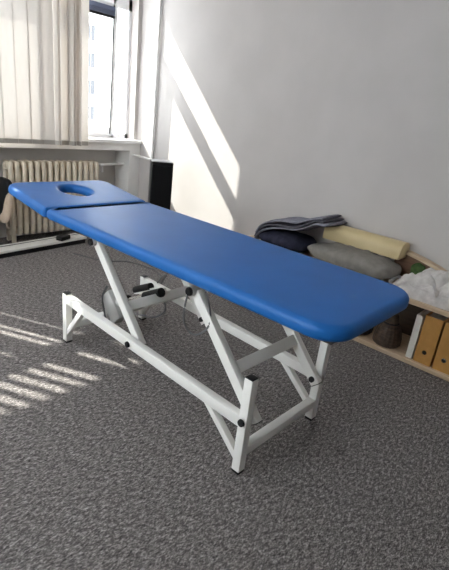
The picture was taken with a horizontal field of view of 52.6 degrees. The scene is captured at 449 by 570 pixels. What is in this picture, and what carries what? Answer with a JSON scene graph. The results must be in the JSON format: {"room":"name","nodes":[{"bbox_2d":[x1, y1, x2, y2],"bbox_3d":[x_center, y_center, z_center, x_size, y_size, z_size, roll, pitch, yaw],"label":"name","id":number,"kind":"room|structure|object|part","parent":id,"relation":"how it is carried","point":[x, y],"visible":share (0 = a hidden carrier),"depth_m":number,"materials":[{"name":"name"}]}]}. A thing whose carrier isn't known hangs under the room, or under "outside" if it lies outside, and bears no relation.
{"room":"massage therapy room","nodes":[
{"label":"massage therapy room","id":0,"kind":"room"},
{"bbox_2d":[0,147,114,237],"bbox_3d":[-1.947,-0.981,4.597,0.270,0.876,1.775,24,26,37],"label":"wall niche","id":1,"kind":"object","parent":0,"point":[101,156],"depth_m":4.59,"materials":[{"name":"paint"}]},
{"bbox_2d":[0,230,448,569],"bbox_3d":[-0.490,0.920,1.473,7.400,0.120,5.630,24,26,37],"label":"floor","id":2,"kind":"structure","parent":0,"point":[108,462],"depth_m":1.98,"materials":[{"name":"carpet"}]},
{"bbox_2d":[0,177,13,244],"bbox_3d":[-2.067,-0.606,3.931,0.324,0.624,0.424,24,26,37],"label":"chair","id":3,"kind":"object","parent":2,"relation":"on","point":[6,199],"visible":0.84,"depth_m":3.92,"materials":[{"name":"black wood"}]},
{"bbox_2d":[0,233,86,258],"bbox_3d":[-1.922,-0.293,3.943,0.175,0.066,1.662,20,24,31],"label":"board","id":4,"kind":"object","parent":2,"relation":"on","point":[25,247],"visible":1,"depth_m":4.15,"materials":[{"name":"white"}]},
{"bbox_2d":[56,234,81,240],"bbox_3d":[-1.511,-0.467,4.388,0.103,0.040,0.247,20,24,31],"label":"power adapter","id":5,"kind":"object","parent":4,"relation":"on","point":[63,237],"visible":1,"depth_m":4.32,"materials":[{"name":"black plastic"}]},
{"bbox_2d":[2,159,123,242],"bbox_3d":[-1.554,-0.880,4.630,0.148,0.755,1.315,24,26,37],"label":"radiator","id":6,"kind":"object","parent":2,"relation":"on","point":[17,171],"visible":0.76,"depth_m":4.32,"materials":[{"name":"metal"}]},
{"bbox_2d":[73,253,166,284],"bbox_3d":[-0.638,-0.181,3.486,0.577,0.472,1.958,-6,24,-30],"label":"power cable","id":7,"kind":"object","parent":2,"relation":"on","point":[162,276],"visible":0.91,"depth_m":4.08,"materials":[{"name":"grey plastic"}]},
{"bbox_2d":[133,0,161,159],"bbox_3d":[-0.793,-1.960,4.605,0.264,2.950,0.038,16,23,23],"label":"pipe","id":8,"kind":"object","parent":2,"relation":"on","point":[160,1],"visible":0.85,"depth_m":4.51,"materials":[{"name":"white metal"}]},
{"bbox_2d":[148,158,173,209],"bbox_3d":[-0.619,-0.711,4.279,0.230,0.900,0.220,1,21,-15],"label":"tower speaker","id":9,"kind":"object","parent":2,"relation":"on","point":[161,171],"visible":0.45,"depth_m":4.11},
{"bbox_3d":[-0.569,-1.125,4.121,0.196,0.008,0.172,1,21,-15],"label":"plate","id":10,"kind":"part","parent":9,"relation":"part of","materials":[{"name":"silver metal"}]},
{"bbox_2d":[8,180,408,474],"bbox_3d":[-0.305,0.074,2.401,2.256,0.838,0.691,24,26,37],"label":"massage table","id":11,"kind":"object","parent":2,"relation":"on","point":[329,303],"visible":1,"depth_m":2.01,"materials":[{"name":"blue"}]},
{"bbox_3d":[-0.914,0.185,2.646,0.040,0.298,0.040,24,26,37],"label":"post","id":12,"kind":"part","parent":11,"relation":"part of","materials":[{"name":"white metal"}]},
{"bbox_3d":[-0.534,0.042,2.314,0.431,0.457,0.034,24,26,37],"label":"lift arm","id":13,"kind":"part","parent":11,"relation":"part of","materials":[{"name":"white metal"}]},
{"bbox_3d":[-0.492,0.074,2.594,0.209,0.131,0.032,24,26,37],"label":"piston rod","id":14,"kind":"part","parent":11,"relation":"part of","materials":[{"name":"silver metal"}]},
{"bbox_3d":[-0.542,0.082,3.037,0.040,0.298,0.040,24,26,37],"label":"post","id":15,"kind":"part","parent":11,"relation":"part of","materials":[{"name":"white metal"}]},
{"bbox_3d":[-0.430,0.033,2.609,0.269,0.126,0.026,24,26,37],"label":"lever","id":16,"kind":"part","parent":11,"relation":"part of","materials":[{"name":"white"}]},
{"bbox_3d":[-0.410,0.307,2.198,1.317,0.085,0.038,24,26,37],"label":"rail","id":17,"kind":"part","parent":11,"relation":"part of","materials":[{"name":"white metal"}]},
{"bbox_3d":[-0.227,-0.043,2.637,0.431,0.457,0.034,24,26,37],"label":"lift arm","id":18,"kind":"part","parent":11,"relation":"part of","materials":[{"name":"white metal"}]},
{"bbox_3d":[-0.037,0.204,2.589,1.317,0.085,0.038,24,26,37],"label":"rail","id":19,"kind":"part","parent":11,"relation":"part of","materials":[{"name":"white metal"}]},
{"bbox_3d":[0.006,0.290,1.865,0.431,0.457,0.034,24,26,37],"label":"lift arm","id":20,"kind":"part","parent":11,"relation":"part of","materials":[{"name":"white metal"}]},
{"bbox_3d":[0.079,0.554,1.797,0.040,0.435,0.040,24,26,37],"label":"post","id":21,"kind":"part","parent":11,"relation":"part of","materials":[{"name":"white metal"}]},
{"bbox_3d":[0.314,0.204,2.188,0.431,0.457,0.034,24,26,37],"label":"lift arm","id":22,"kind":"part","parent":11,"relation":"part of","materials":[{"name":"white metal"}]},
{"bbox_3d":[0.452,0.451,2.189,0.040,0.435,0.040,24,26,37],"label":"post","id":23,"kind":"part","parent":11,"relation":"part of","materials":[{"name":"white metal"}]},
{"bbox_2d":[250,235,448,381],"bbox_3d":[1.121,0.185,3.146,2.560,0.420,0.384,24,26,37],"label":"shelf","id":24,"kind":"object","parent":2,"relation":"on","point":[407,317],"visible":0.03,"depth_m":3.06,"materials":[{"name":"brown wood"}]},
{"bbox_2d":[259,229,316,252],"bbox_3d":[0.499,-0.359,3.582,0.446,0.137,0.319,24,26,37],"label":"pillow","id":25,"kind":"object","parent":24,"relation":"on","point":[295,241],"visible":0.76,"depth_m":3.46,"materials":[{"name":"blue fabric"}]},
{"bbox_2d":[254,214,347,238],"bbox_3d":[0.572,-0.440,3.518,0.631,0.310,0.320,24,26,37],"label":"folded blanket","id":26,"kind":"object","parent":25,"relation":"on","point":[289,223],"visible":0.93,"depth_m":3.39,"materials":[{"name":"grey fabric"}]},
{"bbox_2d":[307,242,401,279],"bbox_3d":[0.891,-0.190,3.232,0.710,0.169,0.310,25,27,39],"label":"pillow","id":27,"kind":"object","parent":24,"relation":"on","point":[365,262],"visible":0.84,"depth_m":3.09,"materials":[{"name":"grey fabric"}]},
{"bbox_2d":[323,225,409,259],"bbox_3d":[1.008,-0.328,3.259,0.600,0.113,0.163,24,26,37],"label":"bolster","id":28,"kind":"object","parent":27,"relation":"on","point":[392,248],"visible":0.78,"depth_m":3.18,"materials":[{"name":"beige fabric"}]},
{"bbox_2d":[361,327,373,334],"bbox_3d":[0.952,0.268,3.225,0.214,0.112,0.214,24,26,37],"label":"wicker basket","id":29,"kind":"object","parent":24,"relation":"on","point":[369,331],"visible":0.08,"depth_m":3.15,"materials":[{"name":"black wicker"}]},
{"bbox_2d":[372,313,401,348],"bbox_3d":[1.112,0.287,3.057,0.183,0.230,0.183,24,26,37],"label":"wicker vase","id":30,"kind":"object","parent":24,"relation":"on","point":[387,334],"visible":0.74,"depth_m":3.00,"materials":[{"name":"brown wicker"}]},
{"bbox_2d":[405,309,430,358],"bbox_3d":[1.292,0.303,2.974,0.040,0.300,0.270,24,26,37],"label":"folder","id":31,"kind":"object","parent":24,"relation":"on","point":[420,318],"visible":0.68,"depth_m":2.88,"materials":[{"name":"white cardboard"}]},
{"bbox_2d":[388,267,448,310],"bbox_3d":[1.442,0.036,2.763,0.868,0.198,0.318,24,26,37],"label":"towel","id":32,"kind":"object","parent":24,"relation":"on","point":[430,286],"visible":0.85,"depth_m":2.84,"materials":[{"name":"white fabric"}]},
{"bbox_2d":[410,263,425,274],"bbox_3d":[1.295,-0.081,3.056,0.098,0.143,0.050,24,26,37],"label":"cloth","id":33,"kind":"object","parent":32,"relation":"on","point":[416,268],"visible":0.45,"depth_m":3.03,"materials":[{"name":"green fabric"}]},
{"bbox_2d":[394,250,446,278],"bbox_3d":[1.352,-0.100,3.070,0.415,0.214,0.056,24,26,37],"label":"wedge","id":34,"kind":"object","parent":24,"relation":"on","point":[411,258],"visible":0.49,"depth_m":3.09,"materials":[{"name":"beige wood"}]},
{"bbox_2d":[413,311,448,366],"bbox_3d":[1.352,0.323,2.915,0.108,0.318,0.272,24,26,37],"label":"ring binder","id":35,"kind":"object","parent":24,"relation":"on","point":[434,323],"visible":0.84,"depth_m":2.82,"materials":[{"name":"orange cardboard"}]},
{"bbox_2d":[432,320,448,374],"bbox_3d":[1.439,0.361,2.842,0.108,0.318,0.272,24,26,37],"label":"ring binder","id":36,"kind":"object","parent":24,"relation":"on","point":[441,360],"visible":1,"depth_m":2.77,"materials":[{"name":"orange cardboard"}]},
{"bbox_2d":[137,0,448,270],"bbox_3d":[1.620,-0.973,2.780,7.130,2.950,0.200,24,26,37],"label":"wall","id":37,"kind":"structure","parent":0,"point":[267,110],"depth_m":3.50,"materials":[{"name":"paint"}]},
{"bbox_2d":[88,0,142,143],"bbox_3d":[-2.736,-1.568,2.954,0.385,2.950,5.230,24,26,37],"label":"window frame","id":38,"kind":"structure","parent":37,"relation":"in","point":[137,5],"depth_m":4.67,"materials":[{"name":"paint"}]},
{"bbox_2d":[0,0,139,196],"bbox_3d":[-2.503,-1.603,3.390,0.530,2.760,4.280,24,26,37],"label":"window","id":39,"kind":"structure","parent":38,"relation":"attached to","point":[122,5],"depth_m":4.69,"materials":[{"name":"white plastic"}]},
{"bbox_2d":[0,0,88,145],"bbox_3d":[-2.445,-1.882,2.818,0.193,1.855,3.650,24,26,37],"label":"curtain","id":40,"kind":"object","parent":39,"relation":"attached to","point":[44,44],"visible":1,"depth_m":3.87,"materials":[{"name":"white fabric"}]},
{"bbox_3d":[-1.415,-2.052,4.254,0.053,1.200,0.916,24,26,37],"label":"sash","id":41,"kind":"part","parent":39,"relation":"part of","materials":[{"name":"white plastic"}]},
{"bbox_2d":[89,0,114,18],"bbox_3d":[-1.333,-2.517,4.041,0.033,0.099,0.835,24,26,37],"label":"blind","id":42,"kind":"object","parent":38,"relation":"attached to","point":[98,8],"visible":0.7,"depth_m":4.23,"materials":[{"name":"blue fabric"}]},
{"bbox_3d":[-1.330,-2.544,4.031,0.033,0.040,0.835,24,26,37],"label":"head rail","id":43,"kind":"part","parent":42,"relation":"part of","materials":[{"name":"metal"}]},
{"bbox_3d":[-1.337,-2.481,4.055,0.033,0.021,0.835,24,26,37],"label":"rail","id":44,"kind":"part","parent":42,"relation":"part of","materials":[{"name":"black plastic"}]},
{"label":"outside","id":45,"kind":"structure","parent":0,"visible":0},
{"bbox_2d":[88,10,123,132],"bbox_3d":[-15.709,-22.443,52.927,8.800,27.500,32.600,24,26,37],"label":"apartment building","id":46,"kind":"structure","parent":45,"point":[98,24],"depth_m":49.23,"materials":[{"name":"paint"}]},
{"bbox_3d":[-14.672,-18.791,49.602,0.080,1.400,1.000,24,26,37],"label":"pane","id":47,"kind":"part","parent":46,"relation":"part of","materials":[{"name":"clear glass"}]},
{"bbox_3d":[-13.794,-26.036,46.847,0.080,1.400,1.000,24,26,37],"label":"pane","id":48,"kind":"part","parent":46,"relation":"part of","materials":[{"name":"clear glass"}]},
{"bbox_3d":[-14.086,-23.621,47.766,0.080,1.400,1.000,24,26,37],"label":"pane","id":49,"kind":"part","parent":46,"relation":"part of","materials":[{"name":"clear glass"}]},
{"bbox_3d":[-14.379,-21.206,48.684,0.080,1.400,1.000,24,26,37],"label":"pane","id":50,"kind":"part","parent":46,"relation":"part of","materials":[{"name":"clear glass"}]}
]}

